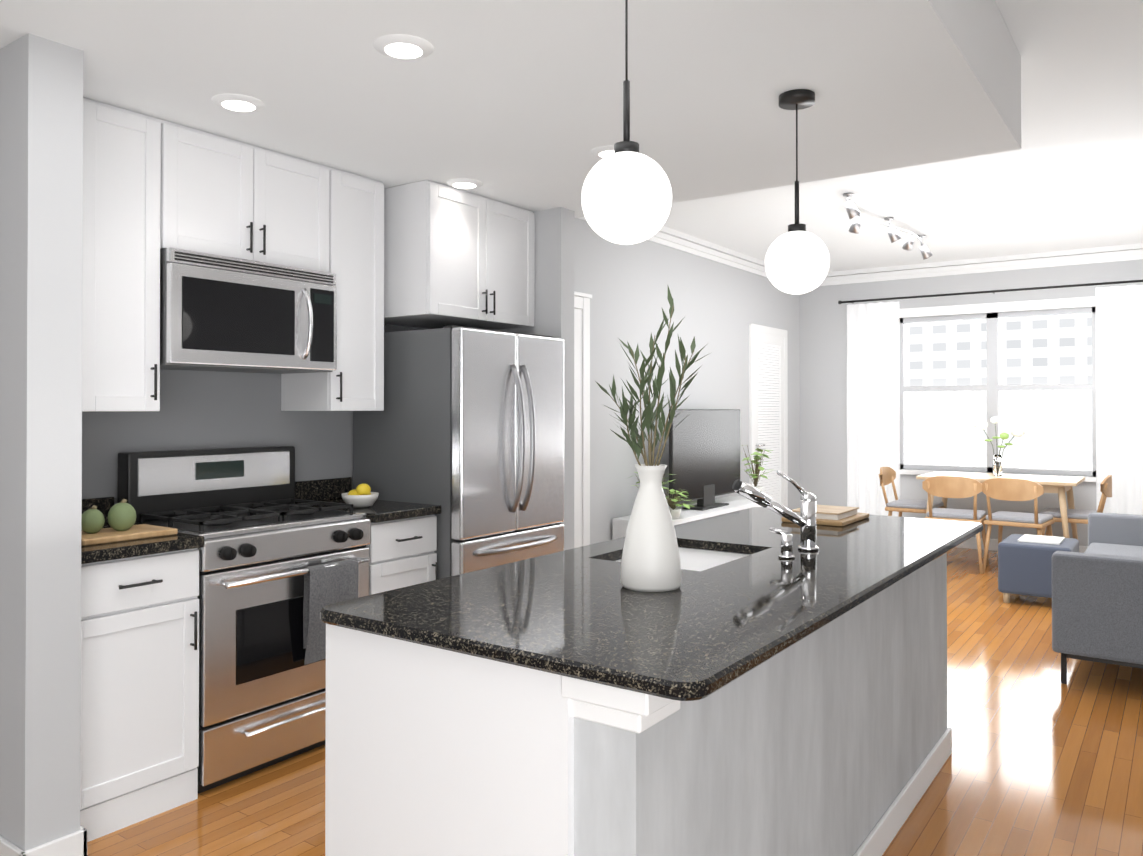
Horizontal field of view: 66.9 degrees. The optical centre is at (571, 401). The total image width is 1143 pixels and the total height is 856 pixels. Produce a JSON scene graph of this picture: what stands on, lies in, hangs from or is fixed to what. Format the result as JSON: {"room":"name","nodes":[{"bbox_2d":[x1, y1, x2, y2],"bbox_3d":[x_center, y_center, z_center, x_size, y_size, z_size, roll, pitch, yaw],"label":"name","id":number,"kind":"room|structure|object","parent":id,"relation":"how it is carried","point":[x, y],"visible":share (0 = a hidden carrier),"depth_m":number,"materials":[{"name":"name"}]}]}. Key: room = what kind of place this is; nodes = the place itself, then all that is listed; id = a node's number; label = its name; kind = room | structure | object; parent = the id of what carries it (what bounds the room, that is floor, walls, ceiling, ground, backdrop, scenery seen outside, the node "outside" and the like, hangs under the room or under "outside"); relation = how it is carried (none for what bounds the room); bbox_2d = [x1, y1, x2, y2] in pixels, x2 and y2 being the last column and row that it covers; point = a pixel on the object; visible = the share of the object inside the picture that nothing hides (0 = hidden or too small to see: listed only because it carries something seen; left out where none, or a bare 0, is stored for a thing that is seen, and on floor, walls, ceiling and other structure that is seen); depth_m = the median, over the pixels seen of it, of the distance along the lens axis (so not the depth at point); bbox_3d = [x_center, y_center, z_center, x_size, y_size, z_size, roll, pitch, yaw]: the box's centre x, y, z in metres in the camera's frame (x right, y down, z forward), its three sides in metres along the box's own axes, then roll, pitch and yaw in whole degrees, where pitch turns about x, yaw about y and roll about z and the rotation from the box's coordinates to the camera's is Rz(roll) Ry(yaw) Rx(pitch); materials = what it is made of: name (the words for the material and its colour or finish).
{"room":"kitchen and living room","nodes":[
{"label":"kitchen and living room","id":0,"kind":"room"},
{"bbox_2d":[0,33,91,850],"bbox_3d":[-1.790,0.166,2.716,0.720,2.420,0.150,0,-1,35],"label":"wall","id":1,"kind":"structure","parent":0,"point":[58,455],"depth_m":2.50,"materials":[{"name":"grey paint"}]},
{"bbox_2d":[92,219,799,544],"bbox_3d":[-0.931,-0.010,4.657,0.102,2.800,11.850,0,-1,35],"label":"wall","id":2,"kind":"structure","parent":0,"point":[717,302],"depth_m":6.34,"materials":[{"name":"grey paint"}]},
{"bbox_2d":[82,98,165,411],"bbox_3d":[-1.772,-0.504,3.083,0.347,1.073,0.450,0,-1,35],"label":"upper cabinet","id":3,"kind":"object","parent":2,"relation":"attached to","point":[124,151],"depth_m":3.06,"materials":[{"name":"white wood"}]},
{"bbox_2d":[166,121,333,272],"bbox_3d":[-1.419,-0.800,3.583,0.347,0.473,0.763,0,-1,35],"label":"upper cabinet","id":4,"kind":"object","parent":2,"relation":"attached to","point":[228,197],"depth_m":3.45,"materials":[{"name":"white wood"}]},
{"bbox_2d":[160,247,336,373],"bbox_3d":[-1.376,-0.347,3.549,0.452,0.427,0.758,0,-1,35],"label":"microwave","id":5,"kind":"object","parent":4,"relation":"attached to","point":[220,313],"visible":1,"depth_m":3.39,"materials":[{"name":"silver metal"}]},
{"bbox_2d":[281,168,389,410],"bbox_3d":[-1.106,-0.497,4.023,0.347,1.073,0.313,0,-1,35],"label":"upper cabinet","id":6,"kind":"object","parent":2,"relation":"attached to","point":[361,204],"depth_m":3.93,"materials":[{"name":"white wood"}]},
{"bbox_2d":[390,180,534,329],"bbox_3d":[-0.650,-0.717,4.496,0.547,0.624,0.798,0,-1,35],"label":"upper cabinet","id":7,"kind":"object","parent":2,"relation":"attached to","point":[427,254],"depth_m":4.21,"materials":[{"name":"white wood"}]},
{"bbox_2d":[0,217,1142,855],"bbox_3d":[2.716,-0.012,4.376,6.180,2.800,8.095,0,-1,35],"label":"trim","id":8,"kind":"structure","parent":2,"relation":"attached to","point":[76,841],"depth_m":8.00,"materials":[{"name":"white"}]},
{"bbox_2d":[749,323,787,507],"bbox_3d":[1.994,0.336,8.643,0.067,2.170,0.920,0,-1,35],"label":"window blind","id":9,"kind":"structure","parent":2,"relation":"in","point":[766,336],"depth_m":8.67,"materials":[{"name":"white"}]},
{"bbox_2d":[497,207,579,549],"bbox_3d":[-0.310,0.182,4.817,0.710,2.420,0.120,0,-1,35],"label":"wall","id":10,"kind":"structure","parent":0,"point":[557,231],"depth_m":4.62,"materials":[{"name":"grey paint"}]},
{"bbox_2d":[0,0,1142,271],"bbox_3d":[1.631,-1.284,2.853,6.380,0.480,11.850,0,-1,35],"label":"ceiling","id":11,"kind":"structure","parent":0,"point":[950,130],"depth_m":3.14,"materials":[{"name":"white paint"}]},
{"bbox_2d":[211,93,264,111],"bbox_3d":[-1.158,-1.035,3.013,0.174,0.013,0.174,0,0,26],"label":"recessed light","id":12,"kind":"object","parent":11,"relation":"in","point":[234,102],"depth_m":2.99,"materials":[{"name":"white plastic"}]},
{"bbox_2d":[373,34,433,59],"bbox_3d":[-0.494,-1.039,2.549,0.174,0.013,0.174,0,0,26],"label":"recessed light","id":13,"kind":"object","parent":11,"relation":"in","point":[403,46],"depth_m":2.52,"materials":[{"name":"white plastic"}]},
{"bbox_2d":[446,178,482,188],"bbox_3d":[-0.506,-1.027,4.089,0.174,0.013,0.174,0,0,26],"label":"recessed light","id":14,"kind":"object","parent":11,"relation":"in","point":[463,183],"depth_m":4.06,"materials":[{"name":"white plastic"}]},
{"bbox_2d":[591,145,613,157],"bbox_3d":[0.168,-1.031,3.588,0.174,0.013,0.174,0,0,26],"label":"recessed light","id":15,"kind":"object","parent":11,"relation":"in","point":[602,151],"depth_m":3.55,"materials":[{"name":"white plastic"}]},
{"bbox_2d":[581,0,671,244],"bbox_3d":[0.130,-0.711,2.043,0.214,0.676,0.214,0,-1,35],"label":"pendant light","id":16,"kind":"object","parent":11,"relation":"hanging from","point":[626,197],"visible":1,"depth_m":1.97,"materials":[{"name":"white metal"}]},
{"bbox_2d":[765,89,829,293],"bbox_3d":[0.766,-0.704,2.941,0.214,0.676,0.214,0,-1,35],"label":"pendant light","id":17,"kind":"object","parent":11,"relation":"hanging from","point":[797,259],"visible":1,"depth_m":2.88,"materials":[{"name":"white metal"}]},
{"bbox_2d":[843,193,931,259],"bbox_3d":[2.376,-1.300,6.564,0.256,0.189,2.037,0,-1,35],"label":"track spotlight","id":18,"kind":"object","parent":11,"relation":"attached to","point":[853,211],"visible":1,"depth_m":6.52,"materials":[{"name":"grey metal"}]},
{"bbox_2d":[87,547,1142,855],"bbox_3d":[1.631,1.427,2.833,6.380,0.100,11.850,0,-1,35],"label":"floor","id":19,"kind":"structure","parent":0,"point":[1043,761],"depth_m":3.20,"materials":[{"name":"brown wood"}]},
{"bbox_2d":[80,497,204,841],"bbox_3d":[-1.652,0.871,2.987,0.640,1.014,0.451,0,-1,35],"label":"base cabinet","id":20,"kind":"object","parent":19,"relation":"on","point":[139,756],"visible":0.69,"depth_m":2.83,"materials":[{"name":"white wood"}]},
{"bbox_2d":[81,499,177,545],"bbox_3d":[-1.556,0.397,2.959,0.220,0.131,0.320,0,-1,35],"label":"cutting board","id":21,"kind":"object","parent":20,"relation":"on","point":[121,517],"visible":0.98,"depth_m":2.93,"materials":[{"name":"brown wood"}]},
{"bbox_2d":[117,446,370,792],"bbox_3d":[-1.271,0.789,3.466,0.655,1.185,0.762,0,-1,35],"label":"range","id":22,"kind":"object","parent":19,"relation":"on","point":[279,569],"visible":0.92,"depth_m":3.30,"materials":[{"name":"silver metal"}]},
{"bbox_2d":[295,477,440,594],"bbox_3d":[-0.962,0.878,3.963,0.640,1.014,0.399,0,-1,35],"label":"base cabinet","id":23,"kind":"object","parent":19,"relation":"on","point":[402,546],"visible":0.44,"depth_m":3.82,"materials":[{"name":"white wood"}]},
{"bbox_2d":[341,483,378,507],"bbox_3d":[-0.945,0.416,3.874,0.164,0.106,0.164,0,-1,35],"label":"bowl","id":24,"kind":"object","parent":23,"relation":"on","point":[361,496],"visible":1,"depth_m":3.83,"materials":[{"name":"white ceramic"}]},
{"bbox_2d":[353,325,563,578],"bbox_3d":[-0.530,0.521,4.401,0.807,1.735,0.796,0,-1,35],"label":"refrigerator","id":25,"kind":"object","parent":19,"relation":"on","point":[464,429],"visible":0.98,"depth_m":4.10,"materials":[{"name":"grey metal"}]},
{"bbox_2d":[325,555,951,855],"bbox_3d":[0.475,0.934,2.661,0.845,0.883,2.401,0,-1,35],"label":"kitchen island","id":26,"kind":"object","parent":19,"relation":"on","point":[743,689],"depth_m":1.80,"materials":[{"name":"white wood"}]},
{"bbox_2d":[320,507,982,710],"bbox_3d":[0.513,0.476,2.636,0.950,0.030,2.435,0,-1,35],"label":"island countertop","id":27,"kind":"structure","parent":26,"relation":"on","point":[569,614],"depth_m":1.94,"materials":[{"name":"black stone"}]},
{"bbox_2d":[595,286,709,591],"bbox_3d":[0.210,0.074,2.133,0.235,0.764,0.307,0,-1,35],"label":"vase","id":28,"kind":"object","parent":27,"relation":"on","point":[650,561],"visible":1,"depth_m":2.11,"materials":[{"name":"white ceramic"}]},
{"bbox_2d":[612,543,743,566],"bbox_3d":[0.343,0.585,2.655,0.394,0.212,0.524,0,-1,35],"label":"sink","id":29,"kind":"object","parent":27,"relation":"in","point":[691,554],"depth_m":2.81,"materials":[{"name":"white ceramic"}]},
{"bbox_2d":[732,470,818,558],"bbox_3d":[0.633,0.335,2.676,0.203,0.250,0.238,0,-1,35],"label":"faucet","id":30,"kind":"object","parent":27,"relation":"on","point":[805,520],"visible":0.98,"depth_m":2.68,"materials":[{"name":"silver metal"}]},
{"bbox_2d":[781,505,868,526],"bbox_3d":[1.010,0.444,3.433,0.240,0.044,0.340,0,-1,35],"label":"books","id":31,"kind":"object","parent":27,"relation":"on","point":[830,515],"visible":0.62,"depth_m":3.33,"materials":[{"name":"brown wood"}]},
{"bbox_2d":[612,496,773,539],"bbox_3d":[1.046,1.128,6.956,0.427,0.560,2.000,0,-1,35],"label":"console","id":32,"kind":"object","parent":19,"relation":"on","point":[620,524],"visible":0.15,"depth_m":6.65,"materials":[{"name":"white"}]},
{"bbox_2d":[631,472,676,485],"bbox_3d":[0.568,0.671,6.217,0.365,0.340,0.358,0,-1,35],"label":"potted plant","id":33,"kind":"object","parent":32,"relation":"on","point":[662,482],"visible":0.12,"depth_m":6.25,"materials":[{"name":"green plant"}]},
{"bbox_2d":[662,487,694,518],"bbox_3d":[0.739,0.730,6.267,0.373,0.224,0.362,0,-1,35],"label":"potted plant","id":34,"kind":"object","parent":32,"relation":"on","point":[675,512],"visible":0.85,"depth_m":6.23,"materials":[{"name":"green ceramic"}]},
{"bbox_2d":[669,409,739,510],"bbox_3d":[1.084,0.453,6.983,0.180,0.789,1.220,0,-1,35],"label":"tv","id":35,"kind":"object","parent":32,"relation":"on","point":[704,455],"visible":0.83,"depth_m":6.90,"materials":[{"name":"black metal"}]},
{"bbox_2d":[740,445,772,490],"bbox_3d":[1.619,0.618,7.639,0.420,0.469,0.401,0,-1,35],"label":"potted plant","id":36,"kind":"object","parent":32,"relation":"on","point":[758,469],"visible":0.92,"depth_m":7.61,"materials":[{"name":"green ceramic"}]},
{"bbox_2d":[878,467,944,516],"bbox_3d":[3.206,1.020,8.160,0.545,0.797,0.464,0,-1,35],"label":"chair","id":37,"kind":"object","parent":19,"relation":"on","point":[887,475],"visible":0.69,"depth_m":8.12,"materials":[{"name":"brown wood"}]},
{"bbox_2d":[922,476,988,573],"bbox_3d":[3.281,1.015,7.395,0.464,0.797,0.545,0,-1,31],"label":"chair","id":38,"kind":"object","parent":19,"relation":"on","point":[951,487],"visible":0.79,"depth_m":7.19,"materials":[{"name":"brown wood"}]},
{"bbox_2d":[916,471,1084,539],"bbox_3d":[3.823,1.040,7.723,1.250,0.752,0.760,0,-1,35],"label":"dining table","id":39,"kind":"object","parent":19,"relation":"on","point":[1060,485],"visible":0.6,"depth_m":7.60,"materials":[{"name":"brown wood"}]},
{"bbox_2d":[974,417,1024,475],"bbox_3d":[3.822,0.397,7.735,0.400,0.532,0.245,0,-1,35],"label":"flower vase","id":40,"kind":"object","parent":39,"relation":"on","point":[1016,431],"visible":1,"depth_m":7.74,"materials":[{"name":"clear glass"}]},
{"bbox_2d":[981,478,1054,572],"bbox_3d":[3.692,1.013,7.154,0.464,0.797,0.545,0,-1,40],"label":"chair","id":41,"kind":"object","parent":19,"relation":"on","point":[1010,489],"visible":0.98,"depth_m":7.00,"materials":[{"name":"brown wood"}]},
{"bbox_2d":[998,534,1078,602],"bbox_3d":[3.315,1.192,6.139,0.450,0.420,0.550,0,-1,35],"label":"ottoman","id":42,"kind":"object","parent":19,"relation":"on","point":[1024,568],"visible":0.71,"depth_m":5.95,"materials":[{"name":"blue fabric"}]},
{"bbox_2d":[1018,534,1064,544],"bbox_3d":[3.330,0.973,6.136,0.260,0.015,0.320,0,-1,35],"label":"magazine","id":43,"kind":"object","parent":42,"relation":"on","point":[1054,540],"visible":0.98,"depth_m":6.08,"materials":[{"name":"white paper"}]},
{"bbox_2d":[1040,475,1111,535],"bbox_3d":[4.304,1.015,7.407,0.545,0.797,0.464,0,-1,35],"label":"chair","id":44,"kind":"object","parent":19,"relation":"on","point":[1077,516],"visible":0.54,"depth_m":7.23,"materials":[{"name":"brown wood"}]},
{"bbox_2d":[1052,512,1142,683],"bbox_3d":[3.383,0.971,4.869,0.970,0.843,2.132,0,-1,35],"label":"sofa","id":45,"kind":"object","parent":19,"relation":"on","point":[1097,600],"visible":1,"depth_m":4.19,"materials":[{"name":"grey fabric"}]},
{"bbox_2d":[800,250,1142,545],"bbox_3d":[5.022,0.013,7.642,6.150,2.800,0.100,0,-1,35],"label":"wall","id":46,"kind":"structure","parent":0,"point":[823,321],"depth_m":8.89,"materials":[{"name":"grey paint"}]},
{"bbox_2d":[838,280,1142,303],"bbox_3d":[4.130,-1.043,8.128,3.240,0.040,0.148,0,-1,35],"label":"curtain rod","id":47,"kind":"object","parent":46,"relation":"attached to","point":[1018,289],"visible":1,"depth_m":8.15,"materials":[{"name":"black metal"}]},
{"bbox_2d":[847,301,899,515],"bbox_3d":[3.066,0.197,8.805,0.530,2.410,0.084,0,-1,35],"label":"curtain","id":48,"kind":"object","parent":47,"relation":"hanging from","point":[873,388],"visible":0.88,"depth_m":8.81,"materials":[{"name":"white fabric"}]},
{"bbox_2d":[1095,285,1142,514],"bbox_3d":[5.008,0.186,7.430,0.870,2.410,0.085,0,-1,35],"label":"curtain","id":49,"kind":"object","parent":47,"relation":"hanging from","point":[1119,384],"visible":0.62,"depth_m":7.58,"materials":[{"name":"white fabric"}]},
{"label":"outside","id":50,"kind":"structure","parent":0,"visible":0},
{"bbox_2d":[904,313,1092,470],"bbox_3d":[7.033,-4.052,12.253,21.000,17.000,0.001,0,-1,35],"label":"window","id":51,"kind":"structure","parent":50,"point":[941,429],"depth_m":12.68,"materials":[{"name":"clear glass"}]}
]}

